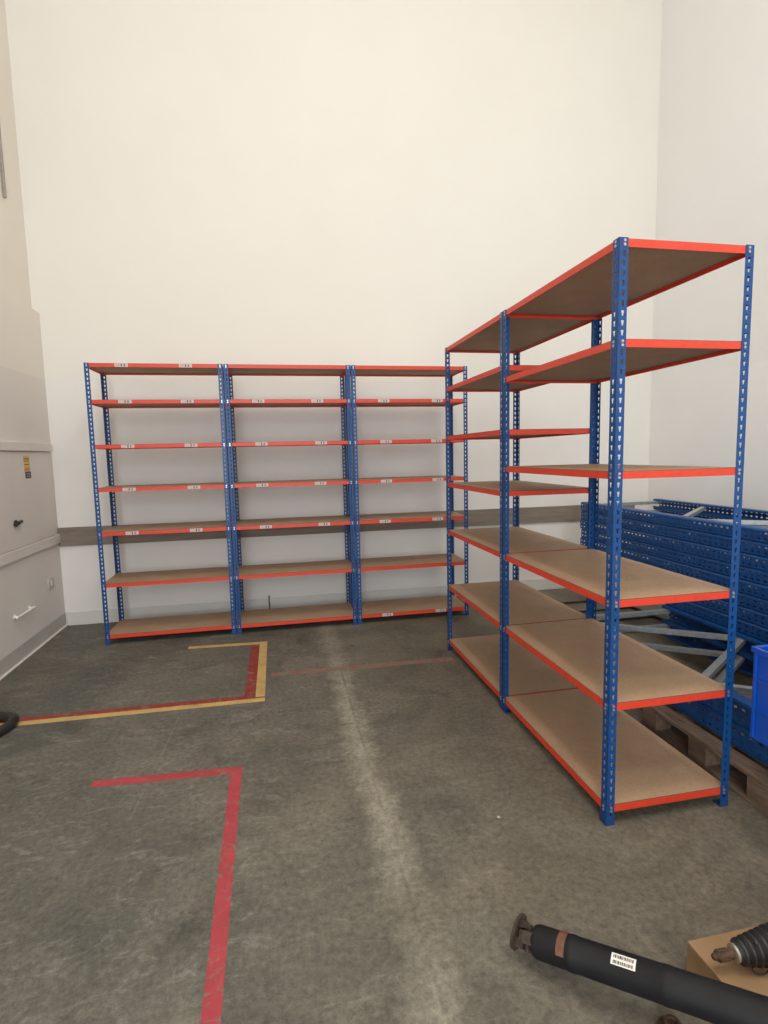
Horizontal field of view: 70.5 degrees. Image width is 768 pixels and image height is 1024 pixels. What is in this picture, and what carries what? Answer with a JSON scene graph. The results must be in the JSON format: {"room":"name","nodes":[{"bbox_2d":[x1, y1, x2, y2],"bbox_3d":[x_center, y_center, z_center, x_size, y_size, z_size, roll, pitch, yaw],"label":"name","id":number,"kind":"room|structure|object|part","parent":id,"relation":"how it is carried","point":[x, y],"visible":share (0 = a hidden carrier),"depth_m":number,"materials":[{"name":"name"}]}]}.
{"room":"warehouse","nodes":[
{"label":"warehouse","id":0,"kind":"room"},
{"bbox_2d":[0,0,65,676],"bbox_3d":[-2.352,-2.715,-0.137,0.200,8.800,10.394,-2,6,-11],"label":"wall","id":1,"kind":"structure","parent":0,"point":[23,398],"depth_m":4.72,"materials":[{"name":"paint"}]},
{"bbox_2d":[0,128,6,197],"bbox_3d":[-3.254,-4.114,4.462,0.033,2.900,0.052,-2,6,-11],"label":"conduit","id":2,"kind":"object","parent":1,"relation":"attached to","point":[1,150],"visible":1,"depth_m":4.59,"materials":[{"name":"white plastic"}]},
{"bbox_2d":[13,606,35,619],"bbox_3d":[-2.987,0.834,4.516,0.040,0.040,0.330,-2,6,-11],"label":"handle","id":3,"kind":"object","parent":1,"relation":"attached to","point":[30,608],"visible":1,"depth_m":4.48,"materials":[{"name":"white plastic"}]},
{"bbox_2d":[0,441,50,451],"bbox_3d":[-2.720,-0.376,2.861,0.030,0.077,4.720,-2,6,-11],"label":"trim","id":4,"kind":"structure","parent":1,"relation":"attached to","point":[4,445],"depth_m":4.61,"materials":[{"name":"white paint"}]},
{"bbox_2d":[0,451,55,553],"bbox_3d":[-2.986,-0.086,4.322,0.044,0.790,1.815,-2,6,-11],"label":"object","id":5,"kind":"structure","parent":1,"relation":"in","point":[27,514],"depth_m":4.62,"materials":[{"name":"white paint"}]},
{"bbox_3d":[-2.997,0.092,4.450,0.032,0.056,0.116,-2,6,-11],"label":"latch handle","id":6,"kind":"part","parent":5,"relation":"part of","materials":[{"name":"black plastic"}]},
{"bbox_2d":[0,534,60,566],"bbox_3d":[-2.710,0.498,2.982,0.022,0.087,4.775,-2,6,-11],"label":"trim","id":7,"kind":"structure","parent":1,"relation":"attached to","point":[6,558],"depth_m":4.62,"materials":[{"name":"white paint"}]},
{"bbox_2d":[0,624,67,680],"bbox_3d":[-2.695,1.367,3.083,0.018,0.014,4.794,-2,6,-11],"label":"baseboard","id":8,"kind":"structure","parent":1,"relation":"attached to","point":[66,625],"depth_m":4.62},
{"bbox_2d":[47,577,53,589],"bbox_3d":[-3.117,0.666,5.083,0.016,0.100,0.110,-2,6,-11],"label":"wall socket","id":9,"kind":"object","parent":1,"relation":"attached to","point":[50,580],"visible":1,"depth_m":5.06,"materials":[{"name":"grey plastic"}]},
{"bbox_2d":[5,0,662,623],"bbox_3d":[-0.142,-3.383,5.639,6.805,8.800,0.150,-2,6,-11],"label":"wall","id":10,"kind":"structure","parent":0,"point":[262,182],"depth_m":5.54,"materials":[{"name":"paint"}]},
{"bbox_2d":[67,578,564,625],"bbox_3d":[0.028,0.929,6.033,6.485,0.135,0.012,-2,6,-11],"label":"baseboard","id":11,"kind":"structure","parent":10,"relation":"attached to","point":[95,616],"depth_m":5.78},
{"bbox_2d":[58,505,634,546],"bbox_3d":[-0.089,0.114,5.921,6.314,0.185,0.022,-2,6,-11],"label":"trim","id":12,"kind":"structure","parent":10,"relation":"attached to","point":[69,536],"depth_m":5.82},
{"bbox_2d":[0,588,767,1023],"bbox_3d":[0.975,1.574,1.020,6.805,0.120,10.494,-2,6,-11],"label":"floor","id":13,"kind":"structure","parent":0,"point":[396,826],"depth_m":2.28,"materials":[{"name":"concrete"}]},
{"bbox_2d":[0,712,18,736],"bbox_3d":[-2.508,1.320,3.240,0.514,0.070,0.459,-2,6,-11],"label":"hose","id":14,"kind":"object","parent":13,"relation":"on","point":[11,719],"visible":1,"depth_m":3.35,"materials":[{"name":"black rubber"}]},
{"bbox_2d":[0,646,258,722],"bbox_3d":[-1.883,1.253,4.029,1.846,0.001,1.056,-2,6,-11],"label":"tape","id":15,"kind":"object","parent":13,"relation":"on","point":[250,693],"visible":1,"depth_m":3.65,"materials":[{"name":"plastic"}]},
{"bbox_2d":[0,641,267,725],"bbox_3d":[-1.858,1.248,4.072,1.913,0.001,1.247,-2,6,-11],"label":"tape","id":16,"kind":"object","parent":13,"relation":"on","point":[261,674],"visible":1,"depth_m":3.62,"materials":[{"name":"yellow plastic"}]},
{"bbox_2d":[83,363,238,644],"bbox_3d":[-1.990,-0.083,5.024,1.128,2.451,0.484,-2,6,-11],"label":"shelving unit","id":17,"kind":"object","parent":13,"relation":"on","point":[124,628],"visible":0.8,"depth_m":4.93,"materials":[{"name":"blue metal"}]},
{"bbox_2d":[89,766,242,1023],"bbox_3d":[-0.938,1.453,1.970,0.766,0.001,1.819,-2,6,-11],"label":"tape","id":18,"kind":"object","parent":13,"relation":"on","point":[211,1012],"visible":1,"depth_m":2.10,"materials":[{"name":"red plastic"}]},
{"bbox_2d":[223,364,357,634],"bbox_3d":[-0.881,-0.131,5.241,1.128,2.451,0.484,-2,6,-11],"label":"shelving unit","id":19,"kind":"object","parent":13,"relation":"on","point":[341,611],"visible":1,"depth_m":5.16,"materials":[{"name":"blue metal"}]},
{"bbox_2d":[271,657,454,676],"bbox_3d":[-0.148,1.196,4.205,1.420,0.001,0.075,-2,6,-10],"label":"tape","id":20,"kind":"object","parent":13,"relation":"on","point":[446,658],"visible":1,"depth_m":4.20,"materials":[{"name":"red paint"}]},
{"bbox_2d":[344,365,468,624],"bbox_3d":[0.227,-0.178,5.457,1.128,2.451,0.484,-2,6,-11],"label":"shelving unit","id":21,"kind":"object","parent":13,"relation":"on","point":[394,607],"visible":0.75,"depth_m":5.35,"materials":[{"name":"blue metal"}]},
{"bbox_2d":[445,311,595,709],"bbox_3d":[0.917,-0.029,3.920,0.622,2.451,1.122,-2,6,-11],"label":"shelving unit","id":22,"kind":"object","parent":13,"relation":"on","point":[528,674],"visible":0.79,"depth_m":3.83,"materials":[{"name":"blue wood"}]},
{"bbox_2d":[553,598,660,634],"bbox_3d":[2.266,1.002,5.378,0.645,0.030,1.250,-2,6,-11],"label":"ladder frame","id":23,"kind":"object","parent":13,"relation":"on","point":[565,603],"visible":0.22,"depth_m":5.44,"materials":[{"name":"grey metal"}]},
{"bbox_3d":[2.570,0.989,5.438,0.025,0.030,1.250,-2,6,-11],"label":"rail","id":24,"kind":"part","parent":23,"relation":"part of","materials":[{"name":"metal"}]},
{"bbox_2d":[502,237,754,825],"bbox_3d":[1.135,0.083,2.831,0.622,2.451,1.107,-2,6,-11],"label":"shelving unit","id":25,"kind":"object","parent":13,"relation":"on","point":[617,760],"visible":1,"depth_m":2.56,"materials":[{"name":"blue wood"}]},
{"bbox_2d":[510,913,767,1023],"bbox_3d":[0.806,1.314,1.501,0.948,0.256,0.100,3,8,36],"label":"shaft","id":26,"kind":"object","parent":13,"relation":"on","point":[710,1000],"visible":1,"depth_m":1.52,"materials":[{"name":"black metal"}]},
{"bbox_2d":[657,1014,681,1023],"bbox_3d":[0.807,1.444,1.521,0.076,0.038,0.076,-2,6,-11],"label":"hub","id":27,"kind":"object","parent":13,"relation":"on","point":[668,1018],"visible":1,"depth_m":1.53,"materials":[{"name":"metal"}]},
{"bbox_2d":[642,693,767,815],"bbox_3d":[2.165,1.211,2.915,1.120,0.144,0.850,-2,6,-11],"label":"pallet","id":28,"kind":"object","parent":13,"relation":"on","point":[703,748],"visible":0.54,"depth_m":2.77,"materials":[{"name":"brown wood"}]},
{"bbox_2d":[614,620,767,765],"bbox_3d":[2.144,1.079,2.917,0.860,0.119,2.800,-2,6,-11],"label":"frame","id":29,"kind":"object","parent":28,"relation":"on","point":[744,743],"visible":0.36,"depth_m":3.09,"materials":[{"name":"blue paint"}]},
{"bbox_2d":[580,605,767,729],"bbox_3d":[2.142,0.959,2.905,0.860,0.119,2.800,-2,6,-11],"label":"frame","id":30,"kind":"object","parent":29,"relation":"on","point":[719,635],"visible":0.31,"depth_m":3.70,"materials":[{"name":"blue paint"}]},
{"bbox_2d":[750,645,767,746],"bbox_3d":[1.884,0.790,2.077,0.524,0.402,0.624,-2,6,-11],"label":"crate","id":31,"kind":"object","parent":30,"relation":"on","point":[758,723],"visible":1,"depth_m":2.29,"materials":[{"name":"blue plastic"}]},
{"bbox_2d":[669,636,752,677],"bbox_3d":[3.039,1.040,4.327,1.050,0.144,0.850,-2,6,-11],"label":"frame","id":32,"kind":"object","parent":13,"relation":"on","point":[684,636],"visible":0.02,"depth_m":4.20,"materials":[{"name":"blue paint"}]},
{"bbox_3d":[3.158,0.996,3.475,0.800,0.119,2.750,-2,6,-11],"label":"frame","id":33,"kind":"object","parent":32,"relation":"on","visible":0},
{"bbox_2d":[680,599,767,633],"bbox_3d":[3.155,0.876,3.462,0.800,0.119,2.750,-2,6,-11],"label":"frame","id":34,"kind":"object","parent":33,"relation":"on","point":[747,599],"visible":0.02,"depth_m":4.29,"materials":[{"name":"blue paint"}]},
{"bbox_2d":[651,559,767,642],"bbox_3d":[2.825,0.746,3.757,0.900,0.089,3.900,-2,6,-11],"label":"frame","id":35,"kind":"object","parent":34,"relation":"on","point":[740,624],"visible":0.17,"depth_m":3.82,"materials":[{"name":"blue paint"}]},
{"bbox_2d":[632,554,767,628],"bbox_3d":[2.828,0.658,3.728,0.900,0.089,3.900,-2,6,-11],"label":"frame","id":36,"kind":"object","parent":35,"relation":"on","point":[745,616],"visible":0.13,"depth_m":3.64,"materials":[{"name":"blue paint"}]},
{"bbox_2d":[637,545,767,614],"bbox_3d":[2.824,0.567,3.735,0.900,0.089,3.900,-2,6,-11],"label":"frame","id":37,"kind":"object","parent":36,"relation":"on","point":[742,600],"visible":0.06,"depth_m":3.57,"materials":[{"name":"blue paint"}]},
{"bbox_2d":[580,536,767,600],"bbox_3d":[2.821,0.478,3.719,0.900,0.089,3.900,-2,6,-11],"label":"frame","id":38,"kind":"object","parent":37,"relation":"on","point":[682,569],"visible":0.52,"depth_m":4.07,"materials":[{"name":"blue paint"}]},
{"bbox_2d":[581,526,767,585],"bbox_3d":[2.824,0.389,3.698,0.900,0.089,3.900,-2,6,-11],"label":"frame","id":39,"kind":"object","parent":38,"relation":"on","point":[747,574],"visible":0.52,"depth_m":4.09,"materials":[{"name":"blue paint"}]},
{"bbox_2d":[580,516,767,571],"bbox_3d":[2.816,0.298,3.705,0.900,0.089,3.900,-2,6,-11],"label":"frame","id":40,"kind":"object","parent":39,"relation":"on","point":[683,546],"visible":0.46,"depth_m":4.07,"materials":[{"name":"blue paint"}]},
{"bbox_2d":[581,508,767,557],"bbox_3d":[2.818,0.209,3.684,0.900,0.089,3.900,-2,6,-11],"label":"frame","id":41,"kind":"object","parent":40,"relation":"on","point":[746,546],"visible":0.59,"depth_m":4.20,"materials":[{"name":"blue paint"}]},
{"bbox_2d":[581,499,767,543],"bbox_3d":[2.814,0.119,3.680,0.900,0.089,3.900,-2,6,-11],"label":"frame","id":42,"kind":"object","parent":41,"relation":"on","point":[687,521],"visible":0.89,"depth_m":4.44,"materials":[{"name":"blue paint"}]},
{"bbox_2d":[686,925,767,995],"bbox_3d":[1.225,1.389,1.520,0.520,0.130,0.410,-2,6,-11],"label":"cardboard box","id":43,"kind":"object","parent":13,"relation":"on","point":[699,960],"visible":0.37,"depth_m":1.59,"materials":[{"name":"brown cardboard"}]},
{"bbox_2d":[711,922,767,974],"bbox_3d":[1.136,1.257,1.571,0.393,0.119,0.122,-2,6,-11],"label":"joint","id":44,"kind":"object","parent":43,"relation":"on","point":[748,948],"visible":1,"depth_m":1.55,"materials":[{"name":"rubber"}]},
{"bbox_2d":[647,0,767,603],"bbox_3d":[4.198,-2.998,1.143,0.150,8.800,10.394,-2,6,-11],"label":"wall","id":45,"kind":"structure","parent":0,"point":[712,171],"depth_m":5.43,"materials":[{"name":"paint"}]}
]}

